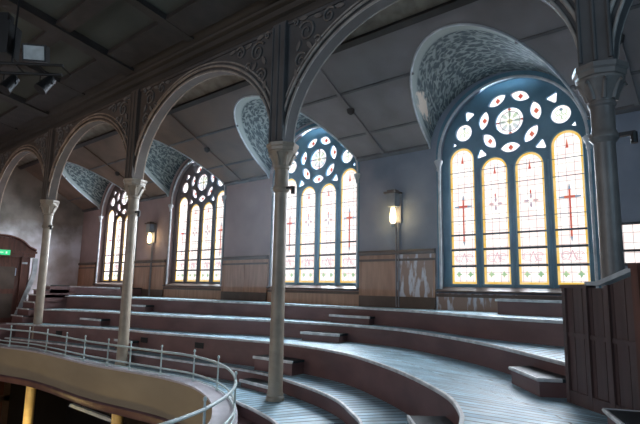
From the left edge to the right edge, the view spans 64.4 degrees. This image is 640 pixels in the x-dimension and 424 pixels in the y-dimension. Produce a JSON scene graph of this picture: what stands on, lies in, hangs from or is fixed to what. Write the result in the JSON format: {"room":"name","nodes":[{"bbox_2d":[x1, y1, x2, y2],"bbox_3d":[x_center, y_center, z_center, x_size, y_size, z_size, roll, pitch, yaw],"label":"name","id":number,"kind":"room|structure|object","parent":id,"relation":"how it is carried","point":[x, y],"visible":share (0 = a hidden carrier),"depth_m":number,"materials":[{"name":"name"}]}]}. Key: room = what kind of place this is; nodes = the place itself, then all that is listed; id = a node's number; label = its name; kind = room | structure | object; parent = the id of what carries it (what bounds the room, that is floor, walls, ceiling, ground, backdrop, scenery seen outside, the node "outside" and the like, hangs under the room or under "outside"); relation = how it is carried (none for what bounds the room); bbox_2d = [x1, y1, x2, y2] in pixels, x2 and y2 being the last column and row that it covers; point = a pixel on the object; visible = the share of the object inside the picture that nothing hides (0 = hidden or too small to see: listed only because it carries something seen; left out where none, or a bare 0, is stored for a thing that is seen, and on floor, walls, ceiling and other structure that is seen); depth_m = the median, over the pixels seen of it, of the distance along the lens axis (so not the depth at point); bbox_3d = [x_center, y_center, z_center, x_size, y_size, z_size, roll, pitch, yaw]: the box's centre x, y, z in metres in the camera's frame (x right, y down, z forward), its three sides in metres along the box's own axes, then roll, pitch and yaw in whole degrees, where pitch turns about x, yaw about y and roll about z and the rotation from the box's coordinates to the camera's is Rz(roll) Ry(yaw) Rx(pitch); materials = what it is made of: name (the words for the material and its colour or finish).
{"room":"church balcony","nodes":[
{"label":"church balcony","id":0,"kind":"room"},
{"bbox_2d":[0,322,15,344],"bbox_3d":[-15.810,3.300,11.013,4.450,1.350,22.500,-6,-11,41],"label":"floor","id":1,"kind":"structure","parent":0,"point":[3,333],"depth_m":15.11,"materials":[{"name":"red paint"}]},
{"bbox_2d":[0,234,36,322],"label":"door","id":2,"kind":"structure","parent":1,"relation":"on","point":[12,287],"depth_m":16.25,"materials":[{"name":"brown wood"}]},
{"bbox_2d":[0,249,10,254],"bbox_3d":[-9.991,1.260,15.973,0.035,0.160,0.450,-6,-11,41],"label":"exit sign","id":3,"kind":"object","parent":2,"relation":"attached to","point":[2,252],"visible":1,"depth_m":16.01,"materials":[{"name":"green plastic"}]},
{"bbox_2d":[11,285,69,322],"bbox_3d":[-8.982,2.943,16.317,0.940,1.194,1.335,-6,-11,41],"label":"stair","id":4,"kind":"structure","parent":1,"relation":"on","point":[55,298],"depth_m":16.15,"materials":[{"name":"red paint"}]},
{"bbox_2d":[11,258,37,320],"bbox_3d":[-9.569,2.497,16.476,0.080,2.000,0.580,-6,-11,41],"label":"board","id":5,"kind":"object","parent":4,"relation":"attached to","point":[35,260],"visible":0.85,"depth_m":16.59,"materials":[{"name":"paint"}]},
{"bbox_2d":[0,165,83,423],"bbox_3d":[-17.402,0.447,13.261,0.400,13.600,23.050,-6,-11,41],"label":"wall","id":6,"kind":"structure","parent":0,"point":[21,216],"depth_m":20.07,"materials":[{"name":"paint"}]},
{"bbox_2d":[0,381,10,423],"bbox_3d":[-12.524,6.709,17.620,0.150,2.700,3.100,-6,-11,41],"label":"panel","id":7,"kind":"object","parent":6,"relation":"attached to","point":[5,387],"visible":0.59,"depth_m":18.61,"materials":[{"name":"brown wood"}]},
{"bbox_2d":[0,0,271,135],"bbox_3d":[-11.436,-5.492,6.117,33.310,2.142,18.750,-6,-11,41],"label":"ceiling","id":8,"kind":"structure","parent":0,"point":[95,41],"depth_m":11.08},
{"bbox_2d":[0,0,70,94],"bbox_3d":[-5.572,-3.171,9.121,2.301,2.360,0.419,2,-9,-6],"label":"rig","id":9,"kind":"object","parent":8,"relation":"hanging from","point":[10,34],"visible":1,"depth_m":9.03,"materials":[{"name":"black metal"}]},
{"bbox_2d":[238,415,254,423],"bbox_3d":[-8.144,2.942,6.881,14.064,0.001,12.307,-6,-11,41],"label":"floor","id":10,"kind":"structure","parent":0,"point":[241,420],"depth_m":7.79,"materials":[{"name":"red paint"}]},
{"bbox_2d":[0,344,237,423],"bbox_3d":[-5.102,3.271,7.132,7.788,0.960,17.690,2,-9,-8],"label":"balcony","id":11,"kind":"object","parent":10,"relation":"attached to","point":[148,397],"visible":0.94,"depth_m":10.99,"materials":[{"name":"paint"}]},
{"bbox_2d":[0,325,237,423],"bbox_3d":[-4.984,2.525,7.338,7.493,0.600,17.653,2,-9,-9],"label":"railing","id":12,"kind":"object","parent":11,"relation":"on","point":[161,351],"visible":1,"depth_m":10.13,"materials":[{"name":"grey metal"}]},
{"bbox_2d":[7,345,345,423],"bbox_3d":[-4.011,2.909,6.824,8.866,0.246,18.798,2,-9,-9],"label":"tier","id":13,"kind":"object","parent":10,"relation":"on","point":[252,405],"visible":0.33,"depth_m":7.88,"materials":[{"name":"red paint"}]},
{"bbox_2d":[5,337,408,423],"bbox_3d":[-3.444,2.664,6.639,9.052,0.317,19.964,3,-9,-11],"label":"tier","id":14,"kind":"object","parent":13,"relation":"on","point":[352,405],"visible":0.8,"depth_m":8.61,"materials":[{"name":"red paint"}]},
{"bbox_2d":[114,339,138,350],"bbox_3d":[-4.709,3.226,12.338,0.760,0.235,0.214,-5,-11,37],"label":"step","id":15,"kind":"structure","parent":14,"relation":"on","point":[134,342],"depth_m":12.15,"materials":[{"name":"red paint"}]},
{"bbox_2d":[253,355,303,375],"bbox_3d":[-0.780,2.868,9.543,1.010,0.259,0.374,-6,-11,38],"label":"step","id":16,"kind":"structure","parent":14,"relation":"on","point":[291,366],"depth_m":9.34,"materials":[{"name":"red paint"}]},
{"bbox_2d":[6,323,607,423],"bbox_3d":[-1.226,2.087,4.906,11.594,0.627,24.634,3,-9,-12],"label":"tier","id":17,"kind":"object","parent":14,"relation":"on","point":[416,383],"visible":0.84,"depth_m":7.47,"materials":[{"name":"red paint"}]},
{"bbox_2d":[80,318,109,325],"bbox_3d":[-6.286,3.067,14.175,0.960,0.194,0.314,-5,-10,33],"label":"step","id":18,"kind":"structure","parent":17,"relation":"on","point":[84,321],"depth_m":14.00,"materials":[{"name":"red paint"}]},
{"bbox_2d":[140,337,147,342],"bbox_3d":[-4.184,3.046,12.087,0.260,0.120,0.024,-6,-11,38],"label":"vent","id":19,"kind":"object","parent":17,"relation":"attached to","point":[142,339],"depth_m":12.08,"materials":[{"name":"black metal"}]},
{"bbox_2d":[195,342,203,348],"bbox_3d":[-2.608,2.881,10.976,0.260,0.120,0.024,-5,-10,34],"label":"vent","id":20,"kind":"object","parent":17,"relation":"attached to","point":[198,345],"depth_m":10.96,"materials":[{"name":"black metal"}]},
{"bbox_2d":[42,308,565,375],"bbox_3d":[-0.424,2.453,9.626,3.439,0.586,20.953,9,-12,-43],"label":"tier","id":21,"kind":"object","parent":17,"relation":"on","point":[498,355],"visible":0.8,"depth_m":9.92,"materials":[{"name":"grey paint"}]},
{"bbox_2d":[132,305,153,311],"bbox_3d":[-5.081,2.756,14.555,0.610,0.190,0.314,-5,-10,34],"label":"step","id":22,"kind":"structure","parent":21,"relation":"on","point":[138,308],"depth_m":14.41,"materials":[{"name":"red paint"}]},
{"bbox_2d":[65,295,563,346],"bbox_3d":[-0.181,2.241,10.673,21.548,0.526,2.680,-6,-11,41],"label":"tier","id":23,"kind":"object","parent":21,"relation":"on","point":[542,330],"visible":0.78,"depth_m":10.10,"materials":[{"name":"red paint"}]},
{"bbox_2d":[69,286,141,295],"bbox_3d":[-8.164,2.913,18.822,4.500,0.283,0.800,-6,-11,41],"label":"tier","id":24,"kind":"object","parent":23,"relation":"on","point":[114,291],"visible":0.73,"depth_m":18.04,"materials":[{"name":"red paint"}]},
{"bbox_2d":[495,299,562,316],"bbox_3d":[4.121,1.562,8.195,2.300,0.260,0.860,-6,-11,41],"label":"step","id":25,"kind":"structure","parent":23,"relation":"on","point":[528,307],"depth_m":8.30,"materials":[{"name":"red paint"}]},
{"bbox_2d":[329,314,374,324],"bbox_3d":[0.664,2.258,10.690,1.060,0.171,0.221,-6,-11,41],"label":"step","id":26,"kind":"structure","parent":21,"relation":"on","point":[337,318],"depth_m":10.57,"materials":[{"name":"red paint"}]},
{"bbox_2d":[300,331,347,342],"bbox_3d":[0.079,2.526,10.297,0.910,0.172,0.374,-4,-10,31],"label":"step","id":27,"kind":"structure","parent":17,"relation":"on","point":[333,337],"depth_m":10.15,"materials":[{"name":"red paint"}]},
{"bbox_2d":[508,366,566,397],"bbox_3d":[2.446,1.859,5.617,0.479,0.188,1.004,1,-9,0],"label":"step","id":28,"kind":"structure","parent":17,"relation":"on","point":[540,382],"depth_m":5.31,"materials":[{"name":"red paint"}]},
{"bbox_2d":[559,262,639,415],"bbox_3d":[2.619,0.868,3.924,0.100,1.651,2.420,2,-9,-7],"label":"wall","id":29,"kind":"structure","parent":17,"relation":"on","point":[601,370],"depth_m":4.53,"materials":[{"name":"paint"}]},
{"bbox_2d":[602,408,639,423],"bbox_3d":[2.350,1.571,3.623,0.450,0.160,0.710,-1,-9,15],"label":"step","id":30,"kind":"structure","parent":17,"relation":"on","point":[614,416],"depth_m":3.81,"materials":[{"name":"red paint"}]},
{"bbox_2d":[628,263,639,397],"bbox_3d":[2.517,1.049,3.947,0.100,1.295,0.100,2,-9,-7],"label":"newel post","id":31,"kind":"object","parent":30,"relation":"on","point":[634,268],"visible":1,"depth_m":3.99,"materials":[{"name":"brown wood"}]},
{"bbox_2d":[407,415,452,423],"bbox_3d":[1.119,2.224,5.021,0.414,0.259,0.630,1,-9,0],"label":"step","id":32,"kind":"structure","parent":14,"relation":"on","point":[411,419],"depth_m":5.17,"materials":[{"name":"red paint"}]},
{"bbox_2d":[239,378,267,392],"bbox_3d":[-1.061,3.129,9.146,0.314,0.134,0.960,9,-11,-42],"label":"step","id":33,"kind":"structure","parent":13,"relation":"on","point":[255,384],"depth_m":9.13,"materials":[{"name":"red paint"}]},
{"bbox_2d":[17,0,639,211],"bbox_3d":[-1.240,-2.230,11.991,26.100,1.926,3.360,-6,-11,41],"label":"ceiling","id":34,"kind":"structure","parent":0,"point":[361,94],"depth_m":10.48,"materials":[{"name":"grey paint"}]},
{"bbox_2d":[65,70,639,423],"bbox_3d":[-0.059,2.549,12.749,26.100,9.950,0.550,-6,-11,41],"label":"wall","id":35,"kind":"structure","parent":0,"point":[248,211],"depth_m":11.69,"materials":[{"name":"grey paint"}]},
{"bbox_2d":[76,262,95,294],"bbox_3d":[-9.497,2.709,20.599,1.410,1.310,0.088,-6,-11,41],"label":"wainscot","id":36,"kind":"structure","parent":35,"relation":"attached to","point":[86,272],"depth_m":20.58,"materials":[{"name":"brown wood"}]},
{"bbox_2d":[62,161,125,208],"bbox_3d":[-8.542,-0.974,18.890,3.114,1.421,2.324,-6,-11,41],"label":"trim","id":37,"kind":"structure","parent":35,"relation":"attached to","point":[90,184],"depth_m":19.80,"materials":[{"name":"paint"}]},
{"bbox_2d":[93,285,132,287],"bbox_3d":[-7.805,2.974,19.085,3.030,0.400,0.058,-6,-11,41],"label":"sill boarding","id":38,"kind":"structure","parent":35,"relation":"attached to","point":[94,285],"depth_m":19.41,"materials":[{"name":"brown wood"}]},
{"bbox_2d":[92,183,139,284],"bbox_3d":[-7.675,0.647,19.535,3.050,4.280,0.419,-6,-11,41],"label":"window","id":39,"kind":"structure","parent":35,"relation":"in","point":[113,253],"depth_m":19.98,"materials":[{"name":"glass"}]},
{"bbox_2d":[133,259,165,296],"bbox_3d":[-5.919,2.314,17.515,1.930,1.310,0.088,-6,-11,41],"label":"wainscot","id":40,"kind":"structure","parent":35,"relation":"attached to","point":[142,267],"depth_m":17.41,"materials":[{"name":"brown wood"}]},
{"bbox_2d":[145,222,156,295],"bbox_3d":[-5.895,1.600,17.474,0.320,2.530,0.300,-6,-11,41],"label":"wall lantern","id":41,"kind":"object","parent":35,"relation":"attached to","point":[151,227],"visible":1,"depth_m":17.53,"materials":[{"name":"grey metal"}]},
{"bbox_2d":[145,139,224,196],"bbox_3d":[-4.767,-1.391,15.637,3.114,1.421,2.324,-6,-11,41],"label":"trim","id":42,"kind":"structure","parent":35,"relation":"attached to","point":[163,162],"depth_m":16.69,"materials":[{"name":"paint"}]},
{"bbox_2d":[163,287,220,299],"bbox_3d":[-4.031,2.557,15.833,3.030,0.400,0.058,-6,-11,41],"label":"sill boarding","id":43,"kind":"structure","parent":35,"relation":"attached to","point":[175,292],"depth_m":15.74,"materials":[{"name":"brown wood"}]},
{"bbox_2d":[162,159,226,286],"bbox_3d":[-3.900,0.231,16.282,3.050,4.280,0.419,-6,-11,41],"label":"window","id":44,"kind":"structure","parent":35,"relation":"in","point":[199,224],"depth_m":16.46,"materials":[{"name":"glass"}]},
{"bbox_2d":[221,255,268,301],"bbox_3d":[-2.144,1.897,14.263,1.930,1.310,0.088,-6,-11,41],"label":"wainscot","id":45,"kind":"structure","parent":35,"relation":"attached to","point":[244,278],"depth_m":14.20,"materials":[{"name":"brown wood"}]},
{"bbox_2d":[233,95,357,177],"bbox_3d":[-0.993,-1.807,12.385,3.114,1.421,2.324,-6,-11,41],"label":"trim","id":46,"kind":"structure","parent":35,"relation":"attached to","point":[250,114],"depth_m":12.93,"materials":[{"name":"paint"}]},
{"bbox_2d":[267,289,358,305],"bbox_3d":[-0.256,2.141,12.580,3.030,0.400,0.058,-6,-11,41],"label":"sill boarding","id":47,"kind":"structure","parent":35,"relation":"attached to","point":[346,298],"depth_m":12.32,"materials":[{"name":"brown wood"}]},
{"bbox_2d":[266,123,360,289],"bbox_3d":[-0.125,-0.186,13.030,3.050,4.280,0.419,-6,-11,41],"label":"window","id":48,"kind":"structure","parent":35,"relation":"in","point":[322,233],"depth_m":13.00,"materials":[{"name":"glass"}]},
{"bbox_2d":[383,189,401,306],"bbox_3d":[1.594,0.773,11.021,0.320,2.530,0.300,-6,-11,41],"label":"wall lantern","id":49,"kind":"object","parent":35,"relation":"attached to","point":[394,197],"visible":1,"depth_m":11.08,"materials":[{"name":"grey metal"}]},
{"bbox_2d":[358,248,436,309],"bbox_3d":[1.630,1.480,11.011,1.930,1.310,0.088,-6,-11,41],"label":"wainscot","id":50,"kind":"structure","parent":35,"relation":"attached to","point":[417,267],"depth_m":10.94,"materials":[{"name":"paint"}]},
{"bbox_2d":[410,23,587,148],"bbox_3d":[2.782,-2.224,9.132,3.114,1.421,2.324,-6,-11,41],"label":"window arch vault","id":51,"kind":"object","parent":35,"relation":"attached to","point":[453,57],"depth_m":9.42,"materials":[{"name":"paint"}]},
{"bbox_2d":[436,293,561,311],"bbox_3d":[3.519,1.724,9.328,3.030,0.400,0.058,-6,-11,41],"label":"sill boarding","id":52,"kind":"structure","parent":35,"relation":"attached to","point":[445,301],"depth_m":9.77,"materials":[{"name":"paint"}]},
{"bbox_2d":[434,70,600,293],"bbox_3d":[3.649,-0.603,9.778,3.050,4.280,0.419,-6,-11,41],"label":"window","id":53,"kind":"structure","parent":35,"relation":"in","point":[520,214],"depth_m":9.77,"materials":[{"name":"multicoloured glass"}]},
{"bbox_2d":[622,221,639,265],"bbox_3d":[5.060,0.509,8.183,0.570,0.700,0.050,-6,-11,41],"label":"window","id":54,"kind":"structure","parent":35,"relation":"in","point":[630,230],"depth_m":8.21,"materials":[{"name":"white glass"}]},
{"bbox_3d":[-7.691,3.188,3.886,26.000,0.040,22.500,-6,-11,41],"label":"ceiling","id":55,"kind":"structure","parent":0,"visible":0},
{"bbox_2d":[69,403,110,421],"bbox_3d":[-6.304,5.168,14.082,2.500,0.790,0.180,-6,-11,41],"label":"light fixture","id":56,"kind":"object","parent":55,"relation":"hanging from","point":[72,405],"visible":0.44,"depth_m":13.95,"materials":[{"name":"white metal"}]},
{"bbox_3d":[-7.530,6.164,3.615,26.100,0.200,23.050,-6,-11,41],"label":"floor","id":57,"kind":"structure","parent":0,"visible":0},
{"bbox_2d":[22,199,59,423],"bbox_3d":[-8.275,3.648,14.816,0.532,8.080,0.557,5,-10,-26],"label":"column","id":58,"kind":"structure","parent":57,"relation":"on","point":[49,207],"depth_m":15.00,"materials":[{"name":"stone"}]},
{"bbox_2d":[0,132,47,207],"bbox_3d":[-10.076,-1.349,17.226,5.120,2.491,0.290,-6,-11,41],"label":"arch","id":59,"kind":"object","parent":58,"relation":"on","point":[10,158],"visible":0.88,"depth_m":17.62,"materials":[{"name":"grey paint"}]},
{"bbox_2d":[41,128,54,198],"bbox_3d":[-8.280,-1.461,15.482,0.344,2.220,0.097,-6,-11,41],"label":"pilaster","id":60,"kind":"object","parent":58,"relation":"on","point":[51,133],"visible":0.91,"depth_m":15.44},
{"bbox_2d":[111,178,146,423],"bbox_3d":[-4.500,3.231,11.563,0.532,8.080,0.557,5,-10,-26],"label":"column","id":61,"kind":"structure","parent":57,"relation":"on","point":[134,188],"depth_m":11.78,"materials":[{"name":"stone"}]},
{"bbox_2d":[124,88,140,177],"bbox_3d":[-4.505,-1.878,12.230,0.344,2.220,0.097,-6,-11,41],"label":"pilaster","id":62,"kind":"object","parent":61,"relation":"on","point":[135,101],"visible":0.9,"depth_m":12.19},
{"bbox_2d":[266,141,298,401],"bbox_3d":[-0.726,2.814,8.311,0.532,8.080,0.557,5,-10,-26],"label":"column","id":63,"kind":"structure","parent":57,"relation":"on","point":[282,154],"depth_m":8.53,"materials":[{"name":"stone"}]},
{"bbox_2d":[268,20,288,142],"bbox_3d":[-0.731,-2.295,8.977,0.344,2.220,0.097,-6,-11,41],"label":"pilaster","id":64,"kind":"object","parent":63,"relation":"on","point":[280,32],"visible":0.96,"depth_m":8.94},
{"bbox_2d":[284,0,576,141],"bbox_3d":[1.248,-2.599,7.469,5.120,2.491,0.290,-6,-11,41],"label":"arch","id":65,"kind":"object","parent":63,"relation":"on","point":[314,35],"visible":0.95,"depth_m":8.54,"materials":[{"name":"grey paint"}]},
{"bbox_2d":[572,59,637,287],"bbox_3d":[3.049,2.397,5.058,0.532,8.080,0.557,5,-10,-26],"label":"column","id":66,"kind":"structure","parent":57,"relation":"on","point":[600,83],"depth_m":5.43,"materials":[{"name":"blue-grey paint"},{"name":"matt black metal"}]},
{"bbox_2d":[574,0,614,66],"bbox_3d":[3.044,-2.711,5.725,0.344,2.220,0.097,-6,-11,41],"label":"pilaster","id":67,"kind":"object","parent":66,"relation":"on","point":[593,18],"visible":0.88,"depth_m":5.59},
{"bbox_2d":[610,0,633,58],"bbox_3d":[5.022,-3.016,4.217,5.120,2.491,0.290,-6,-11,41],"label":"arch","id":68,"kind":"object","parent":66,"relation":"on","point":[619,9],"visible":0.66,"depth_m":5.55,"materials":[{"name":"grey paint"}]},
{"bbox_3d":[-2.340,-5.575,11.142,26.100,4.351,0.200,-6,-11,41],"label":"wall","id":69,"kind":"structure","parent":0,"visible":0},
{"bbox_2d":[48,94,130,199],"bbox_3d":[-6.302,-1.765,13.974,5.120,2.491,0.290,-6,-11,41],"label":"arch","id":70,"kind":"object","parent":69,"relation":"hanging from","point":[116,113],"visible":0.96,"depth_m":14.49,"materials":[{"name":"grey paint"}]},
{"bbox_2d":[0,0,334,152],"bbox_3d":[-2.552,-3.467,10.627,26.100,0.560,0.320,-6,-11,41],"label":"trim","id":71,"kind":"structure","parent":69,"relation":"attached to","point":[257,18],"depth_m":11.25,"materials":[{"name":"grey wood"}]},
{"bbox_2d":[134,29,271,179],"bbox_3d":[-2.527,-2.182,10.722,5.120,2.491,0.290,-6,-11,41],"label":"arch","id":72,"kind":"object","parent":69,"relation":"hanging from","point":[250,60],"visible":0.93,"depth_m":10.79,"materials":[{"name":"grey paint"}]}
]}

